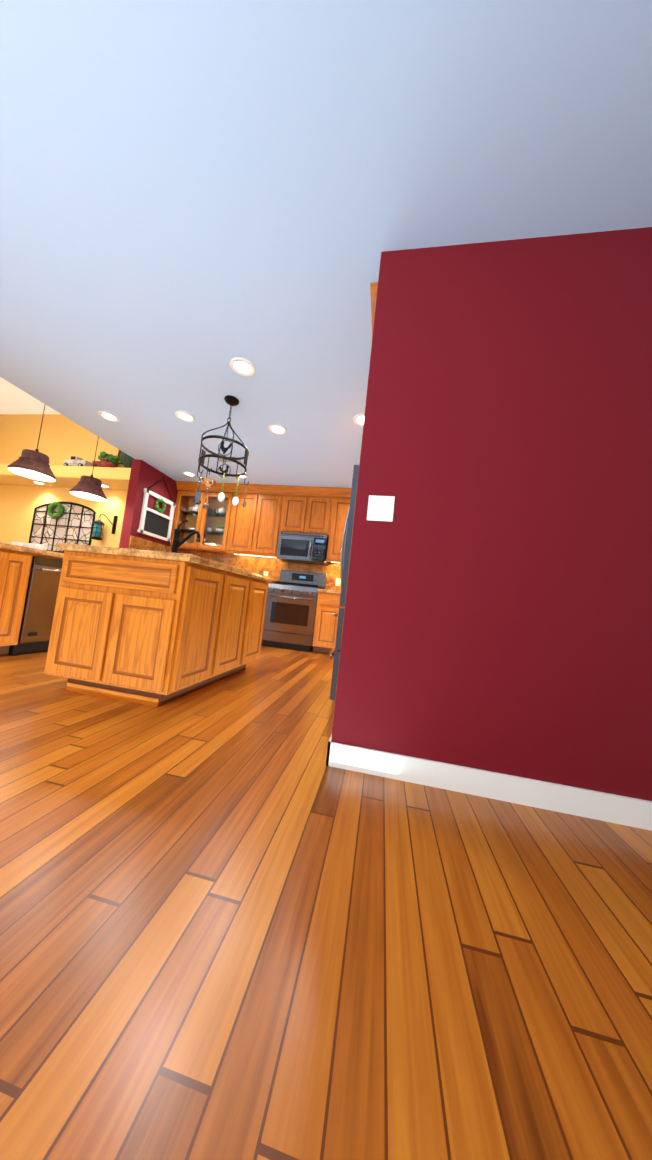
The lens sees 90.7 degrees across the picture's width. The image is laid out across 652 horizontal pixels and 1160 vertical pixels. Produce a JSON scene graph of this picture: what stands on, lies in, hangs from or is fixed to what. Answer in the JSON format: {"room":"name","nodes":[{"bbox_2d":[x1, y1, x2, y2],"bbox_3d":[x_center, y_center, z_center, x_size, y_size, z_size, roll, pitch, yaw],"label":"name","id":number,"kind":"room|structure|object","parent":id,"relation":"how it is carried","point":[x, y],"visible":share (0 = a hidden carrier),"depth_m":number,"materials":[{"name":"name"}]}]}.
{"room":"kitchen","nodes":[
{"label":"kitchen","id":0,"kind":"room"},
{"bbox_2d":[11,542,46,549],"bbox_3d":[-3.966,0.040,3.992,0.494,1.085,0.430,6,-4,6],"label":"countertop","id":1,"kind":"structure","parent":0,"point":[38,546],"depth_m":4.20,"materials":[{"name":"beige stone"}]},
{"bbox_2d":[0,377,59,413],"bbox_3d":[-5.460,-3.131,3.253,5.200,1.450,7.090,5,-4,10],"label":"ceiling","id":2,"kind":"structure","parent":0,"point":[14,399],"depth_m":6.49,"materials":[{"name":"white paint"}]},
{"bbox_2d":[7,405,55,481],"bbox_3d":[-3.160,-2.303,3.684,0.406,2.279,0.406,5,-4,10],"label":"pendant light","id":3,"kind":"object","parent":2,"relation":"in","point":[31,464],"visible":1,"depth_m":3.55,"materials":[{"name":"brown metal"}]},
{"bbox_2d":[0,414,127,547],"bbox_3d":[-5.016,-1.389,6.546,4.900,4.070,0.162,5,-4,10],"label":"wall","id":4,"kind":"structure","parent":0,"point":[62,438],"depth_m":6.70,"materials":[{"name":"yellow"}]},
{"bbox_2d":[29,501,95,552],"bbox_3d":[-5.316,-1.068,6.439,1.474,1.051,0.113,5,-4,10],"label":"mirror","id":5,"kind":"object","parent":4,"relation":"attached to","point":[53,524],"visible":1,"depth_m":6.47,"materials":[{"name":"metal"}]},
{"bbox_2d":[90,513,116,539],"bbox_3d":[-4.292,-1.019,6.188,0.355,0.522,0.240,5,-4,10],"label":"light","id":6,"kind":"object","parent":4,"relation":"attached to","point":[97,529],"visible":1,"depth_m":6.15,"materials":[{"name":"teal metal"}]},
{"bbox_2d":[0,464,130,489],"bbox_3d":[-5.019,-1.986,6.230,4.898,0.214,0.589,5,-4,10],"label":"wall","id":7,"kind":"structure","parent":0,"point":[115,478],"depth_m":5.92,"materials":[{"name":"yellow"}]},
{"bbox_2d":[64,456,92,466],"bbox_3d":[-4.627,-2.176,6.031,0.479,0.217,0.212,5,-4,10],"label":"toy truck","id":8,"kind":"object","parent":7,"relation":"on","point":[75,461],"visible":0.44,"depth_m":5.95,"materials":[{"name":"white wood"}]},
{"bbox_2d":[92,458,116,466],"bbox_3d":[-4.031,-2.103,5.869,0.386,0.175,0.171,5,-4,10],"label":"toy truck","id":9,"kind":"object","parent":7,"relation":"on","point":[103,462],"visible":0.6,"depth_m":5.80,"materials":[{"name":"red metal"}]},
{"bbox_2d":[98,451,118,463],"bbox_3d":[-4.167,-2.220,6.162,0.382,0.419,0.360,5,-4,10],"label":"potted plant","id":10,"kind":"object","parent":7,"relation":"on","point":[103,454],"visible":0.62,"depth_m":6.06,"materials":[{"name":"green plant"}]},
{"bbox_2d":[108,459,114,466],"bbox_3d":[-3.801,-2.073,5.697,0.100,0.138,0.107,5,-4,10],"label":"decorative plant","id":11,"kind":"object","parent":7,"relation":"on","point":[111,464],"visible":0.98,"depth_m":5.68,"materials":[{"name":"green plant"}]},
{"bbox_2d":[119,452,133,467],"bbox_3d":[-3.607,-2.264,5.931,0.436,0.594,0.320,5,-4,10],"label":"decorative urn","id":12,"kind":"object","parent":7,"relation":"on","point":[125,459],"visible":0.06,"depth_m":5.80,"materials":[{"name":"green ceramic"}]},
{"bbox_2d":[119,459,186,548],"bbox_3d":[-2.778,-0.459,5.170,0.150,2.500,1.180,5,-4,10],"label":"wall","id":13,"kind":"structure","parent":0,"point":[143,474],"depth_m":4.73,"materials":[{"name":"red paint"}]},
{"bbox_2d":[137,477,175,541],"bbox_3d":[-2.618,-1.151,5.088,0.070,0.974,0.710,5,-4,10],"label":"decor","id":14,"kind":"object","parent":13,"relation":"attached to","point":[156,524],"visible":0.98,"depth_m":5.04,"materials":[{"name":"white paint"}]},
{"bbox_2d":[200,491,340,565],"bbox_3d":[-0.142,-0.163,5.356,5.300,2.500,0.150,5,-4,10],"label":"wall","id":15,"kind":"structure","parent":0,"point":[253,493],"depth_m":5.60,"materials":[{"name":"orange"}]},
{"bbox_2d":[222,485,257,555],"bbox_3d":[-1.330,-0.985,5.385,0.460,1.112,0.348,5,-4,10],"label":"upper cabinet","id":16,"kind":"object","parent":15,"relation":"attached to","point":[240,519],"depth_m":5.21,"materials":[{"name":"brown wood"}]},
{"bbox_2d":[250,485,285,557],"bbox_3d":[-0.895,-0.944,5.305,0.430,1.112,0.348,5,-4,10],"label":"upper cabinet","id":17,"kind":"object","parent":15,"relation":"attached to","point":[260,521],"depth_m":5.13,"materials":[{"name":"brown wood"}]},
{"bbox_2d":[282,485,309,533],"bbox_3d":[-0.470,-1.094,5.244,0.395,0.732,0.348,5,-4,10],"label":"upper cabinet","id":18,"kind":"object","parent":15,"relation":"attached to","point":[294,507],"depth_m":5.07,"materials":[{"name":"brown wood"}]},
{"bbox_2d":[306,486,333,536],"bbox_3d":[-0.084,-1.058,5.173,0.395,0.732,0.348,5,-4,10],"label":"upper cabinet","id":19,"kind":"object","parent":15,"relation":"attached to","point":[318,510],"depth_m":5.00,"materials":[{"name":"brown wood"}]},
{"bbox_2d":[276,532,328,565],"bbox_3d":[-0.349,-0.492,5.119,0.760,0.415,0.441,5,-4,10],"label":"microwave","id":20,"kind":"object","parent":19,"relation":"attached to","point":[302,548],"visible":1,"depth_m":4.95,"materials":[{"name":"silver metal"}]},
{"bbox_2d":[326,489,350,562],"bbox_3d":[0.349,-0.827,5.075,0.529,1.112,0.348,5,-4,10],"label":"upper cabinet","id":21,"kind":"object","parent":15,"relation":"attached to","point":[341,505],"depth_m":4.93,"materials":[{"name":"brown wood"}]},
{"bbox_2d":[0,645,651,1159],"bbox_3d":[-3.230,0.602,2.571,10.200,0.080,7.200,5,-4,10],"label":"floor","id":22,"kind":"structure","parent":0,"point":[240,919],"depth_m":0.67,"materials":[{"name":"brown wood"}]},
{"bbox_2d":[0,547,35,656],"bbox_3d":[-2.923,0.160,2.627,0.780,0.870,0.298,5,-4,10],"label":"base cabinet","id":23,"kind":"object","parent":22,"relation":"on","point":[15,564],"depth_m":2.61,"materials":[{"name":"brown wood"}]},
{"bbox_2d":[0,543,275,583],"bbox_3d":[-2.274,-0.130,4.017,2.536,0.045,3.204,5,-4,10],"label":"countertop","id":24,"kind":"structure","parent":23,"relation":"on","point":[7,547],"depth_m":2.73,"materials":[{"name":"beige stone"}]},
{"bbox_2d":[8,556,62,655],"bbox_3d":[-2.729,0.216,2.970,0.616,0.850,0.444,5,-4,10],"label":"dishwasher","id":25,"kind":"object","parent":22,"relation":"on","point":[39,606],"visible":0.46,"depth_m":2.81,"materials":[{"name":"silver metal"}]},
{"bbox_2d":[44,547,267,706],"bbox_3d":[-1.169,0.347,2.599,0.890,0.870,1.400,5,-4,10],"label":"kitchen island","id":26,"kind":"object","parent":22,"relation":"on","point":[153,628],"depth_m":1.95,"materials":[{"name":"brown wood"}]},
{"bbox_2d":[56,543,271,582],"bbox_3d":[-1.115,-0.107,2.642,0.936,0.045,1.440,5,-4,10],"label":"island countertop","id":27,"kind":"structure","parent":26,"relation":"on","point":[191,558],"depth_m":1.98,"materials":[{"name":"beige stone"}]},
{"bbox_2d":[171,520,200,552],"bbox_3d":[-1.047,-0.296,2.413,0.228,0.310,0.062,5,-4,10],"label":"island faucet","id":28,"kind":"object","parent":27,"relation":"on","point":[176,544],"visible":0.85,"depth_m":2.41,"materials":[{"name":"black metal"}]},
{"bbox_2d":[262,570,326,651],"bbox_3d":[-0.472,0.433,4.922,0.760,1.185,0.656,5,-4,10],"label":"gas range","id":29,"kind":"object","parent":22,"relation":"on","point":[290,610],"visible":0.98,"depth_m":4.66,"materials":[{"name":"silver metal"}]},
{"bbox_2d":[312,594,344,654],"bbox_3d":[0.251,0.661,4.807,0.729,0.870,0.638,5,-4,10],"label":"base cabinet","id":30,"kind":"object","parent":22,"relation":"on","point":[326,623],"depth_m":4.54,"materials":[{"name":"brown wood"}]},
{"bbox_2d":[318,582,340,593],"bbox_3d":[0.518,0.180,4.162,1.398,0.045,1.898,5,-4,10],"label":"countertop","id":31,"kind":"structure","parent":30,"relation":"on","point":[329,589],"depth_m":4.60,"materials":[{"name":"stone"}]},
{"bbox_2d":[329,465,358,699],"bbox_3d":[0.528,0.083,2.687,0.860,1.766,0.920,5,-4,10],"label":"refrigerator","id":32,"kind":"object","parent":22,"relation":"on","point":[346,546],"visible":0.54,"depth_m":2.31,"materials":[{"name":"grey metal"}]},
{"bbox_2d":[333,283,377,718],"bbox_3d":[0.606,-0.293,2.480,0.705,2.497,1.738,5,-4,10],"label":"surround","id":33,"kind":"object","parent":22,"relation":"on","point":[373,290],"visible":0.02,"depth_m":1.78,"materials":[{"name":"red paint"}]},
{"bbox_2d":[0,0,651,487],"bbox_3d":[-0.538,-1.822,2.230,5.250,0.250,7.020,5,-4,10],"label":"ceiling","id":34,"kind":"structure","parent":0,"point":[196,196],"depth_m":1.37,"materials":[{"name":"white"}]},
{"bbox_2d":[69,437,106,501],"bbox_3d":[-3.040,-2.240,4.371,0.406,2.279,0.406,5,-4,10],"label":"pendant light","id":35,"kind":"object","parent":34,"relation":"hanging from","point":[88,487],"visible":1,"depth_m":4.23,"materials":[{"name":"brown metal"}]},
{"bbox_2d":[98,411,119,421],"bbox_3d":[-2.383,-1.792,3.536,0.200,0.011,0.200,5,-4,10],"label":"recessed light","id":36,"kind":"object","parent":34,"relation":"in","point":[108,416],"visible":0.98,"depth_m":3.53,"materials":[{"name":"white paint"}]},
{"bbox_2d":[175,411,195,421],"bbox_3d":[-1.470,-1.706,3.367,0.200,0.011,0.200,5,-4,10],"label":"recessed light","id":37,"kind":"object","parent":34,"relation":"in","point":[185,416],"visible":1,"depth_m":3.36,"materials":[{"name":"white paint"}]},
{"bbox_2d":[183,471,195,476],"bbox_3d":[-2.135,-1.654,5.034,0.200,0.011,0.200,5,-4,10],"label":"recessed light","id":38,"kind":"object","parent":34,"relation":"in","point":[188,473],"visible":0.98,"depth_m":5.02,"materials":[{"name":"white paint"}]},
{"bbox_2d":[193,395,248,508],"bbox_3d":[-0.924,-1.158,2.926,0.461,1.046,0.483,5,-4,10],"label":"chandelier","id":39,"kind":"object","parent":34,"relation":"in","point":[230,400],"visible":1,"depth_m":2.89,"materials":[{"name":"black metal"}]},
{"bbox_2d":[214,456,241,462],"bbox_3d":[-1.321,-1.621,4.317,0.340,0.010,0.180,5,-4,10],"label":"ceiling vent","id":40,"kind":"object","parent":34,"relation":"in","point":[220,459],"visible":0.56,"depth_m":4.34,"materials":[{"name":"grey"}]},
{"bbox_2d":[230,357,255,375],"bbox_3d":[-0.658,-1.680,2.544,0.200,0.011,0.200,5,-4,10],"label":"recessed light","id":41,"kind":"object","parent":34,"relation":"in","point":[242,366],"visible":1,"depth_m":2.54,"materials":[{"name":"white paint"}]},
{"bbox_2d":[269,424,286,434],"bbox_3d":[-0.510,-1.599,3.428,0.200,0.011,0.200,5,-4,10],"label":"recessed light","id":42,"kind":"object","parent":34,"relation":"in","point":[277,429],"visible":1,"depth_m":3.42,"materials":[{"name":"white paint"}]},
{"bbox_2d":[353,413,363,425],"bbox_3d":[0.358,-1.531,3.085,0.200,0.011,0.200,5,-4,10],"label":"recessed light","id":43,"kind":"object","parent":34,"relation":"in","point":[358,419],"visible":0.56,"depth_m":3.08,"materials":[{"name":"white paint"}]},
{"bbox_2d":[326,227,651,830],"bbox_3d":[0.984,-0.330,1.446,1.712,2.500,0.162,5,-4,10],"label":"wall","id":44,"kind":"structure","parent":0,"point":[496,642],"depth_m":1.41,"materials":[{"name":"red paint"}]},
{"bbox_2d":[367,495,394,521],"bbox_3d":[0.255,-0.334,1.499,0.120,0.120,0.010,5,-4,10],"label":"switch plate","id":45,"kind":"object","parent":44,"relation":"attached to","point":[380,508],"visible":1,"depth_m":1.50,"materials":[{"name":"white paint"}]}
]}

